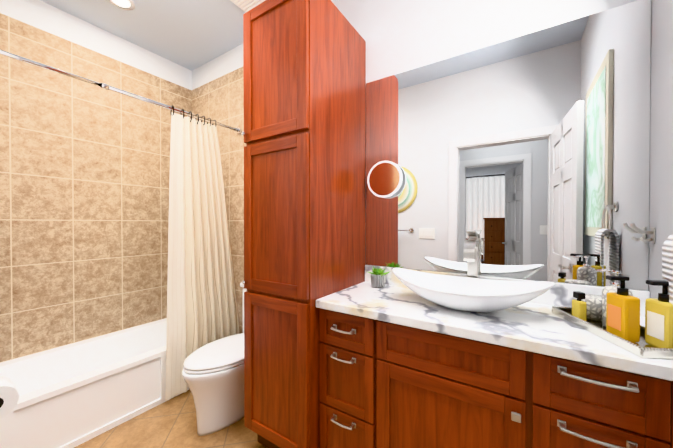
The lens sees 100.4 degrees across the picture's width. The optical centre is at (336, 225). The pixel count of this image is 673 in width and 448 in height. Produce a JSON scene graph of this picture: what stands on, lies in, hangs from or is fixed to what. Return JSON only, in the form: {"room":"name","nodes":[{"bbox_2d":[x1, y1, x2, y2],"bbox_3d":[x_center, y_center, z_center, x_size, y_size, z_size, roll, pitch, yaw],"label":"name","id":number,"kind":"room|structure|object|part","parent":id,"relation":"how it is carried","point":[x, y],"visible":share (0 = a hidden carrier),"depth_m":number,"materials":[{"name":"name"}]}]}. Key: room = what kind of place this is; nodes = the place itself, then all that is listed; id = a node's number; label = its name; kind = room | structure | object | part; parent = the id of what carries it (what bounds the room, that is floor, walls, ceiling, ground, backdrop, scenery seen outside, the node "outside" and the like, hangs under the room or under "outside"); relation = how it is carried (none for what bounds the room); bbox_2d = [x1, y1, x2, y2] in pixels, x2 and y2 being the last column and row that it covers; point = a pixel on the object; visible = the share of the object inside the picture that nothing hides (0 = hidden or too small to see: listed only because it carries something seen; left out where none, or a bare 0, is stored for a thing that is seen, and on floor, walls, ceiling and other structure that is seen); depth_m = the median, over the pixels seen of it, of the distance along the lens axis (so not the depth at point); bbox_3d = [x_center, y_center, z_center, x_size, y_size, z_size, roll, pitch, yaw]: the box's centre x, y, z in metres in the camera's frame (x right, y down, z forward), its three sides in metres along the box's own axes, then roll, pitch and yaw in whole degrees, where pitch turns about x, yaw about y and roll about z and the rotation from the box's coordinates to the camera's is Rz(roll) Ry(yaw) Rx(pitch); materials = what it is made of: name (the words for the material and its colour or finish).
{"room":"bathroom","nodes":[
{"label":"bathroom","id":0,"kind":"room"},
{"bbox_2d":[0,0,191,89],"bbox_3d":[-1.927,-0.165,2.218,0.100,2.784,1.756,0,1,33],"label":"wall","id":1,"kind":"structure","parent":0,"point":[43,16],"depth_m":2.17,"materials":[{"name":"white paint"}]},
{"bbox_2d":[0,13,191,362],"bbox_3d":[-1.875,-0.163,2.196,0.010,2.380,1.536,0,1,33],"label":"wall tiles","id":2,"kind":"structure","parent":1,"relation":"attached to","point":[84,192],"depth_m":2.09,"materials":[{"name":"beige tile"}]},
{"bbox_2d":[41,0,245,70],"bbox_3d":[-0.546,-1.599,1.303,3.399,0.100,1.756,0,1,33],"label":"ceiling","id":3,"kind":"structure","parent":0,"point":[191,35],"depth_m":2.17,"materials":[{"name":"grey paint"}]},
{"bbox_2d":[108,0,134,9],"bbox_3d":[-1.488,-1.549,1.934,0.164,0.008,0.164,0,1,33],"label":"recessed light","id":4,"kind":"object","parent":3,"relation":"in","point":[126,4],"visible":1,"depth_m":1.96,"materials":[{"name":"white"}]},
{"bbox_2d":[230,0,264,11],"bbox_3d":[-0.581,-1.545,1.914,0.260,0.017,0.260,0,1,33],"label":"ceiling vent","id":5,"kind":"object","parent":3,"relation":"in","point":[245,5],"visible":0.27,"depth_m":1.95,"materials":[{"name":"white"}]},
{"bbox_2d":[74,390,266,447],"bbox_3d":[-0.546,1.285,1.328,3.399,0.100,1.756,0,1,33],"label":"floor","id":6,"kind":"structure","parent":0,"point":[171,423],"depth_m":1.66,"materials":[{"name":"tile"}]},
{"bbox_2d":[0,318,189,447],"bbox_3d":[-1.576,1.050,2.012,0.700,0.357,1.512,0,1,33],"label":"bathtub","id":7,"kind":"object","parent":6,"relation":"on","point":[72,395],"visible":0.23,"depth_m":1.76,"materials":[{"name":"white ceramic"}]},
{"bbox_2d":[182,282,246,435],"bbox_3d":[-0.659,0.826,1.879,0.390,0.808,0.722,0,1,33],"label":"toilet","id":8,"kind":"object","parent":6,"relation":"on","point":[213,374],"visible":0.44,"depth_m":1.66,"materials":[{"name":"white ceramic"}]},
{"bbox_2d":[241,0,365,447],"bbox_3d":[-0.170,0.039,1.633,0.445,2.385,0.612,0,1,33],"label":"linen cabinet","id":9,"kind":"object","parent":6,"relation":"on","point":[304,79],"visible":0.96,"depth_m":1.41,"materials":[{"name":"brown wood"}]},
{"bbox_2d":[316,265,672,447],"bbox_3d":[0.554,0.744,1.212,1.231,0.983,0.534,0,1,33],"label":"bathroom vanity","id":10,"kind":"object","parent":6,"relation":"on","point":[401,365],"visible":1,"depth_m":1.02,"materials":[{"name":"brown wood"}]},
{"bbox_2d":[366,266,388,287],"bbox_3d":[0.243,0.291,1.593,0.135,0.115,0.110,0,1,33],"label":"potted succulent","id":11,"kind":"object","parent":10,"relation":"on","point":[378,278],"visible":1,"depth_m":1.57,"materials":[{"name":"white ceramic"}]},
{"bbox_2d":[463,231,478,277],"bbox_3d":[0.643,0.187,1.338,0.060,0.327,0.161,0,1,33],"label":"faucet","id":12,"kind":"object","parent":10,"relation":"on","point":[471,252],"visible":0.75,"depth_m":1.35,"materials":[{"name":"silver metal"}]},
{"bbox_2d":[391,267,555,311],"bbox_3d":[0.540,0.280,1.206,0.636,0.143,0.370,0,1,33],"label":"vessel sink","id":13,"kind":"object","parent":10,"relation":"in","point":[466,294],"visible":1,"depth_m":1.16,"materials":[{"name":"white ceramic"}]},
{"bbox_2d":[552,269,672,358],"bbox_3d":[0.922,0.253,0.932,0.161,0.203,0.382,0,1,7],"label":"tray","id":14,"kind":"object","parent":10,"relation":"on","point":[611,314],"visible":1,"depth_m":0.84,"materials":[{"name":"silver metal"}]},
{"bbox_2d":[572,291,586,320],"bbox_3d":[0.880,0.294,1.018,0.038,0.105,0.044,0,1,33],"label":"perfume bottle","id":15,"kind":"object","parent":14,"relation":"on","point":[579,307],"depth_m":1.00,"materials":[{"name":"yellow plastic"}]},
{"bbox_2d":[576,294,601,321],"bbox_3d":[0.962,0.306,1.053,0.092,0.080,0.092,0,1,33],"label":"canister","id":16,"kind":"object","parent":14,"relation":"on","point":[594,302],"depth_m":1.02,"materials":[{"name":"metal"}]},
{"bbox_2d":[594,269,632,326],"bbox_3d":[0.945,0.249,0.958,0.092,0.196,0.074,0,1,33],"label":"dispenser","id":17,"kind":"object","parent":14,"relation":"on","point":[599,304],"depth_m":0.97,"materials":[{"name":"plastic"}]},
{"bbox_2d":[606,275,639,341],"bbox_3d":[0.880,0.252,0.868,0.072,0.192,0.078,0,1,33],"label":"soap bottle","id":18,"kind":"object","parent":14,"relation":"on","point":[622,309],"depth_m":0.85,"materials":[{"name":"yellow plastic"}]},
{"bbox_2d":[645,280,672,347],"bbox_3d":[0.927,0.253,0.797,0.072,0.192,0.078,0,1,33],"label":"soap bottle","id":19,"kind":"object","parent":14,"relation":"on","point":[658,311],"depth_m":0.79,"materials":[{"name":"yellow plastic"}]},
{"bbox_2d":[192,0,651,290],"bbox_3d":[-0.093,-0.163,2.008,3.399,2.784,0.100,0,1,33],"label":"wall","id":20,"kind":"structure","parent":0,"point":[399,36],"depth_m":1.54,"materials":[{"name":"white paint"}]},
{"bbox_2d":[192,67,245,332],"bbox_3d":[-0.809,-0.165,2.411,1.539,2.380,0.010,0,1,33],"label":"wall tile","id":21,"kind":"structure","parent":20,"relation":"attached to","point":[220,99],"depth_m":2.47,"materials":[{"name":"beige tile"}]},
{"bbox_2d":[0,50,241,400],"bbox_3d":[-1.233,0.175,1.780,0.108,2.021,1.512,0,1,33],"label":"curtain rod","id":22,"kind":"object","parent":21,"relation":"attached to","point":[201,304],"visible":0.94,"depth_m":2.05,"materials":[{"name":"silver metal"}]},
{"bbox_2d":[165,112,239,400],"bbox_3d":[-0.989,0.200,2.138,0.092,1.965,0.608,0,1,33],"label":"shower curtain","id":23,"kind":"object","parent":22,"relation":"hanging from","point":[202,305],"depth_m":2.07,"materials":[{"name":"fabric"}]},
{"bbox_2d":[366,0,650,289],"bbox_3d":[0.688,-0.319,1.406,1.229,1.135,0.048,0,1,33],"label":"mirror glass","id":24,"kind":"object","parent":20,"relation":"attached to","point":[526,156],"depth_m":1.31,"materials":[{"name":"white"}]},
{"bbox_3d":[0.289,-0.273,1.664,0.216,0.216,0.042,0,1,33],"label":"mounted makeup mirror","id":25,"kind":"part","parent":24,"relation":"part of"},
{"bbox_2d":[649,0,672,297],"bbox_3d":[0.834,-0.149,0.412,0.100,2.784,1.756,0,1,33],"label":"wall","id":26,"kind":"structure","parent":0,"point":[661,170],"depth_m":1.01,"materials":[{"name":"white paint"}]},
{"bbox_2d":[630,223,654,243],"bbox_3d":[1.162,0.028,1.068,0.065,0.077,0.032,0,1,33],"label":"hooks","id":27,"kind":"object","parent":26,"relation":"attached to","point":[640,231],"visible":0.96,"depth_m":1.06,"materials":[{"name":"silver metal"}]},
{"bbox_2d":[662,235,672,304],"bbox_3d":[0.942,0.121,0.741,0.072,0.474,0.162,0,1,33],"label":"towel","id":28,"kind":"object","parent":26,"relation":"attached to","point":[667,260],"visible":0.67,"depth_m":0.78,"materials":[{"name":"white fabric"}]},
{"bbox_3d":[-0.994,-0.151,0.631,3.399,2.784,0.120,0,1,33],"label":"wall","id":29,"kind":"structure","parent":0,"visible":0},
{"bbox_2d":[0,376,18,418],"bbox_3d":[-1.205,0.586,0.944,0.201,0.112,0.160,0,1,33],"label":"toilet paper roll","id":30,"kind":"object","parent":29,"relation":"attached to","point":[9,396],"visible":1,"depth_m":0.94,"materials":[{"name":"white paper"}]}
]}

